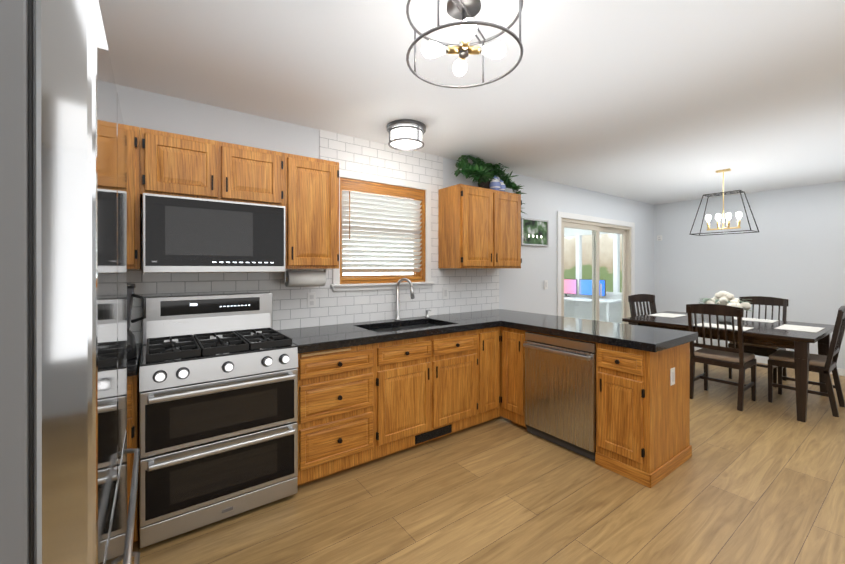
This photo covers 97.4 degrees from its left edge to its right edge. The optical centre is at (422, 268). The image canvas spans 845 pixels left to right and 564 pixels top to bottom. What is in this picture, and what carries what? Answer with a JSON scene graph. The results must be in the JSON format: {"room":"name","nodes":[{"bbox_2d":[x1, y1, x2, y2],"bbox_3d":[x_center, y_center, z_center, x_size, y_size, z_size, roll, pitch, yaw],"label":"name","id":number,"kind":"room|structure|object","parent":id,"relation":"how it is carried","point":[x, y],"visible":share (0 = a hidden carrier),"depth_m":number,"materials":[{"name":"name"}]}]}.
{"room":"kitchen","nodes":[
{"label":"kitchen","id":0,"kind":"room"},
{"bbox_2d":[116,84,653,350],"bbox_3d":[0.762,0.129,4.226,8.390,2.500,0.120,0,0,-36],"label":"wall","id":1,"kind":"structure","parent":0,"point":[521,289],"depth_m":4.39,"materials":[{"name":"white paint"}]},
{"bbox_2d":[124,125,143,268],"bbox_3d":[-2.026,-0.390,1.911,0.915,0.786,0.340,0,0,-36],"label":"upper cabinet","id":2,"kind":"object","parent":1,"relation":"attached to","point":[135,135],"depth_m":2.03,"materials":[{"name":"brown wood"}]},
{"bbox_2d":[144,128,287,208],"bbox_3d":[-1.340,-0.598,2.408,0.775,0.371,0.340,0,0,-36],"label":"upper cabinet","id":3,"kind":"object","parent":1,"relation":"attached to","point":[174,164],"depth_m":2.25,"materials":[{"name":"brown wood"}]},
{"bbox_2d":[142,193,285,272],"bbox_3d":[-1.317,-0.190,2.375,0.748,0.432,0.416,0,0,-36],"label":"over-the-range microwave","id":4,"kind":"object","parent":3,"relation":"attached to","point":[188,235],"visible":1,"depth_m":2.17,"materials":[{"name":"grey"}]},
{"bbox_2d":[286,153,338,268],"bbox_3d":[-0.864,-0.391,2.752,0.395,0.786,0.340,0,0,-36],"label":"upper cabinet","id":5,"kind":"object","parent":1,"relation":"attached to","point":[312,213],"depth_m":2.61,"materials":[{"name":"brown wood"}]},
{"bbox_2d":[283,269,326,286],"bbox_3d":[-0.861,0.069,2.730,0.305,0.132,0.116,0,0,-36],"label":"paper towel holder","id":6,"kind":"object","parent":5,"relation":"attached to","point":[302,278],"visible":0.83,"depth_m":2.68,"materials":[{"name":"white"}]},
{"bbox_2d":[127,130,498,349],"bbox_3d":[-0.817,-0.306,3.003,4.160,1.625,0.008,0,0,-36],"label":"tile backsplash","id":7,"kind":"structure","parent":1,"relation":"attached to","point":[473,289],"depth_m":3.18,"materials":[{"name":"white tile"}]},
{"bbox_2d":[307,293,315,307],"bbox_3d":[-0.881,0.251,2.948,0.070,0.115,0.008,0,0,-36],"label":"electrical outlet plate","id":8,"kind":"object","parent":7,"relation":"attached to","point":[311,299],"depth_m":2.94,"materials":[{"name":"white plastic"}]},
{"bbox_2d":[443,287,447,298],"bbox_3d":[0.232,0.250,3.754,0.070,0.115,0.008,0,0,-36],"label":"electrical outlet plate","id":9,"kind":"object","parent":7,"relation":"attached to","point":[445,289],"depth_m":3.75,"materials":[{"name":"white plastic"}]},
{"bbox_2d":[330,170,433,291],"bbox_3d":[-0.356,-0.314,3.382,1.050,1.010,0.165,0,0,-36],"label":"window","id":10,"kind":"structure","parent":1,"relation":"in","point":[337,284],"depth_m":3.37,"materials":[{"name":"white"}]},
{"bbox_2d":[342,181,422,280],"bbox_3d":[-0.351,-0.315,3.374,0.838,0.840,0.064,0,0,-36],"label":"window blinds","id":11,"kind":"object","parent":10,"relation":"attached to","point":[378,203],"visible":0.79,"depth_m":3.35,"materials":[{"name":"white plastic"}]},
{"bbox_2d":[438,184,521,267],"bbox_3d":[0.608,-0.393,3.818,0.865,0.786,0.340,0,0,-36],"label":"upper cabinet","id":12,"kind":"object","parent":1,"relation":"attached to","point":[479,227],"depth_m":3.61,"materials":[{"name":"brown wood"}]},
{"bbox_2d":[454,155,526,234],"bbox_3d":[0.709,-0.825,3.815,1.252,0.917,0.449,0,0,-36],"label":"decor","id":13,"kind":"object","parent":12,"relation":"on","point":[486,175],"visible":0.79,"depth_m":3.80,"materials":[{"name":"green plant"}]},
{"bbox_2d":[521,217,548,246],"bbox_3d":[1.392,-0.444,4.590,0.520,0.335,0.025,0,0,-36],"label":"picture frame","id":14,"kind":"object","parent":1,"relation":"attached to","point":[534,232],"visible":0.96,"depth_m":4.58,"materials":[{"name":"silver metal"}]},
{"bbox_2d":[544,280,547,288],"bbox_3d":[1.570,0.208,4.722,0.070,0.115,0.008,0,0,-36],"label":"electrical outlet plate","id":15,"kind":"object","parent":1,"relation":"attached to","point":[545,281],"depth_m":4.72,"materials":[{"name":"white plastic"}]},
{"bbox_2d":[557,211,634,323],"bbox_3d":[2.587,0.315,5.533,2.110,2.125,0.142,0,0,-36],"label":"door frame","id":16,"kind":"structure","parent":1,"relation":"attached to","point":[604,225],"depth_m":5.51,"materials":[{"name":"white wood"}]},
{"bbox_2d":[98,0,844,204],"bbox_3d":[2.556,-1.167,1.745,8.390,0.100,6.240,0,0,-36],"label":"ceiling","id":17,"kind":"structure","parent":0,"point":[654,102],"depth_m":2.20,"materials":[{"name":"white paint"}]},
{"bbox_2d":[387,119,425,150],"bbox_3d":[-0.128,-1.044,2.938,0.310,0.148,0.310,0,0,-36],"label":"flush ceiling light","id":18,"kind":"object","parent":17,"relation":"attached to","point":[405,134],"visible":1,"depth_m":2.84,"materials":[{"name":"white glass"}]},
{"bbox_2d":[406,0,522,87],"bbox_3d":[0.172,-0.991,1.551,0.482,0.250,0.482,0,0,-36],"label":"ceiling light","id":19,"kind":"object","parent":17,"relation":"attached to","point":[465,11],"visible":1,"depth_m":1.54,"materials":[{"name":"silver metal"}]},
{"bbox_2d":[689,168,758,235],"bbox_3d":[3.422,-0.758,4.224,0.309,0.725,0.561,0,0,-36],"label":"pendant lantern","id":20,"kind":"object","parent":17,"relation":"hanging from","point":[727,215],"visible":1,"depth_m":4.22,"materials":[{"name":"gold metal"}]},
{"bbox_2d":[132,362,844,563],"bbox_3d":[2.556,1.413,1.749,8.390,0.060,6.240,0,0,-36],"label":"floor","id":21,"kind":"structure","parent":0,"point":[760,479],"depth_m":2.17,"materials":[{"name":"brown wood"}]},
{"bbox_2d":[0,0,139,563],"bbox_3d":[-1.172,0.434,0.771,0.915,1.902,0.910,0,0,-36],"label":"fridge","id":22,"kind":"object","parent":21,"relation":"on","point":[64,450],"visible":1,"depth_m":0.62,"materials":[{"name":"grey metal"}]},
{"bbox_2d":[126,358,139,541],"bbox_3d":[-1.945,0.952,1.799,0.911,0.862,0.618,0,0,-36],"label":"base cabinet","id":23,"kind":"object","parent":21,"relation":"on","point":[132,427],"depth_m":1.82,"materials":[{"name":"brown wood"}]},
{"bbox_2d":[127,344,140,377],"bbox_3d":[-1.940,0.494,1.793,0.912,0.052,0.636,0,0,-36],"label":"countertop","id":24,"kind":"structure","parent":23,"relation":"on","point":[132,364],"depth_m":1.83,"materials":[{"name":"black stone"}]},
{"bbox_2d":[127,283,145,359],"bbox_3d":[-1.572,0.262,1.932,0.216,0.410,0.176,0,0,-36],"label":"blender","id":25,"kind":"object","parent":24,"relation":"on","point":[131,346],"visible":0.25,"depth_m":1.93,"materials":[{"name":"black plastic"}]},
{"bbox_2d":[139,292,297,547],"bbox_3d":[-1.225,0.780,2.243,0.757,1.205,0.708,0,0,-36],"label":"range","id":26,"kind":"object","parent":21,"relation":"on","point":[218,407],"visible":1,"depth_m":2.02,"materials":[{"name":"grey metal"}]},
{"bbox_2d":[297,358,377,485],"bbox_3d":[-0.727,0.951,2.680,0.546,0.862,0.618,0,0,-36],"label":"base cabinet","id":27,"kind":"object","parent":21,"relation":"on","point":[338,425],"depth_m":2.40,"materials":[{"name":"brown wood"}]},
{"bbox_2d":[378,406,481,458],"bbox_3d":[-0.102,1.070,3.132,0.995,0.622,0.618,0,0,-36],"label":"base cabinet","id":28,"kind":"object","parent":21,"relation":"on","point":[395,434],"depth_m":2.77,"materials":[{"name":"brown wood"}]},
{"bbox_2d":[482,402,501,422],"bbox_3d":[0.426,0.950,3.515,0.310,0.862,0.618,0,0,-36],"label":"base cabinet","id":29,"kind":"object","parent":21,"relation":"on","point":[493,411],"depth_m":3.29,"materials":[{"name":"brown wood"}]},
{"bbox_2d":[502,394,526,427],"bbox_3d":[1.040,0.950,3.425,0.660,0.862,0.286,0,0,-36],"label":"base cabinet","id":30,"kind":"object","parent":21,"relation":"on","point":[513,409],"depth_m":3.21,"materials":[{"name":"brown wood"}]},
{"bbox_2d":[523,332,595,460],"bbox_3d":[1.273,0.958,3.042,0.672,0.846,0.602,0,0,-36],"label":"dishwasher","id":31,"kind":"object","parent":21,"relation":"on","point":[560,391],"visible":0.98,"depth_m":2.83,"materials":[{"name":"grey metal"}]},
{"bbox_2d":[628,294,656,316],"bbox_3d":[3.152,0.870,4.981,0.470,1.022,0.522,0,0,-19],"label":"end chair","id":32,"kind":"object","parent":21,"relation":"on","point":[640,298],"visible":0.21,"depth_m":5.18,"materials":[{"name":"brown wood"}]},
{"bbox_2d":[595,342,691,487],"bbox_3d":[1.586,0.951,2.673,0.662,0.862,0.356,0,0,-36],"label":"base cabinet","id":33,"kind":"object","parent":21,"relation":"on","point":[643,404],"depth_m":2.48,"materials":[{"name":"brown wood"}]},
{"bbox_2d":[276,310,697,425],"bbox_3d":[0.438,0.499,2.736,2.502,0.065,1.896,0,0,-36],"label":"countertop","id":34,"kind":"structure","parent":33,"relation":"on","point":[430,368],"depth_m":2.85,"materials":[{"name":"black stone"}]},
{"bbox_2d":[371,324,437,332],"bbox_3d":[-0.127,0.624,3.083,0.780,0.210,0.440,0,0,-36],"label":"sink basin","id":35,"kind":"object","parent":34,"relation":"in","point":[389,328],"depth_m":3.27,"materials":[{"name":"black metal"}]},
{"bbox_2d":[395,278,430,319],"bbox_3d":[-0.061,0.275,3.395,0.377,0.380,0.172,0,0,-36],"label":"faucet","id":36,"kind":"object","parent":34,"relation":"on","point":[397,317],"depth_m":3.33,"materials":[{"name":"silver metal"}]},
{"bbox_2d":[686,304,756,410],"bbox_3d":[3.135,0.872,3.896,0.522,1.022,0.470,0,0,-36],"label":"chair","id":37,"kind":"object","parent":21,"relation":"on","point":[740,360],"visible":1,"depth_m":3.79,"materials":[{"name":"brown wood"}]},
{"bbox_2d":[622,311,834,421],"bbox_3d":[3.471,0.997,4.287,1.330,0.765,1.640,0,0,-36],"label":"dining table","id":38,"kind":"object","parent":21,"relation":"on","point":[766,334],"visible":0.62,"depth_m":3.69,"materials":[{"name":"brown wood"}]},
{"bbox_2d":[649,313,684,317],"bbox_3d":[3.201,0.611,4.856,0.440,0.003,0.300,0,0,-36],"label":"placemat","id":39,"kind":"object","parent":38,"relation":"on","point":[670,315],"depth_m":4.80,"materials":[{"name":"white fabric"}]},
{"bbox_2d":[697,323,751,330],"bbox_3d":[3.165,0.612,3.917,0.300,0.003,0.440,0,0,-36],"label":"placemat","id":40,"kind":"object","parent":38,"relation":"on","point":[700,324],"depth_m":3.90,"materials":[{"name":"white fabric"}]},
{"bbox_2d":[699,291,753,322],"bbox_3d":[3.464,0.436,4.240,0.500,0.356,0.550,0,0,-36],"label":"centrepiece","id":41,"kind":"object","parent":38,"relation":"on","point":[724,298],"visible":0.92,"depth_m":4.19,"materials":[{"name":"white plant"}]},
{"bbox_2d":[734,317,778,322],"bbox_3d":[3.930,0.612,4.446,0.300,0.003,0.440,0,0,-36],"label":"placemat","id":42,"kind":"object","parent":38,"relation":"on","point":[735,318],"depth_m":4.35,"materials":[{"name":"white fabric"}]},
{"bbox_2d":[774,324,823,332],"bbox_3d":[3.863,0.613,3.805,0.460,0.003,0.300,0,0,-36],"label":"placemat","id":43,"kind":"object","parent":38,"relation":"on","point":[798,328],"depth_m":3.77,"materials":[{"name":"white fabric"}]},
{"bbox_2d":[728,296,788,387],"bbox_3d":[4.170,0.871,4.620,0.522,1.022,0.470,0,0,-36],"label":"chair","id":44,"kind":"object","parent":21,"relation":"on","point":[761,350],"visible":0.31,"depth_m":4.58,"materials":[{"name":"brown wood"}]},
{"bbox_2d":[768,306,844,416],"bbox_3d":[3.899,0.872,3.756,0.470,1.022,0.522,0,0,-36],"label":"end chair","id":45,"kind":"object","parent":21,"relation":"on","point":[825,365],"visible":0.85,"depth_m":3.69,"materials":[{"name":"brown wood"}]},
{"bbox_2d":[564,228,621,322],"bbox_3d":[1.685,0.075,6.992,4.850,2.600,3.280,0,0,-36],"label":"wall","id":46,"kind":"structure","parent":0,"point":[607,296],"depth_m":8.18,"materials":[{"name":"white paint"}]},
{"bbox_2d":[654,181,844,368],"bbox_3d":[5.905,0.129,4.171,0.120,2.500,6.000,0,0,-36],"label":"wall","id":47,"kind":"structure","parent":0,"point":[792,250],"depth_m":5.39,"materials":[{"name":"white paint"}]},
{"bbox_2d":[694,347,844,375],"bbox_3d":[5.849,1.334,4.132,0.018,0.090,6.000,0,0,-36],"label":"baseboard","id":48,"kind":"structure","parent":47,"relation":"attached to","point":[764,360],"depth_m":5.36,"materials":[{"name":"white"}]},
{"bbox_3d":[1.725,1.405,7.024,4.750,0.060,3.280,0,0,-36],"label":"floor","id":49,"kind":"structure","parent":0,"visible":0},
{"bbox_2d":[564,279,621,321],"bbox_3d":[3.358,0.803,8.007,0.690,1.140,1.700,0,0,-36],"label":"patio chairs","id":50,"kind":"object","parent":49,"relation":"on","point":[584,292],"depth_m":7.89,"materials":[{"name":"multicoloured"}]},
{"label":"outside","id":51,"kind":"structure","parent":0,"visible":0},
{"bbox_2d":[343,211,621,292],"bbox_3d":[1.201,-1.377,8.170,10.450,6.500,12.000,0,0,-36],"label":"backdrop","id":52,"kind":"structure","parent":51,"point":[602,242],"depth_m":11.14,"materials":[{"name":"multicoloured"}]}
]}

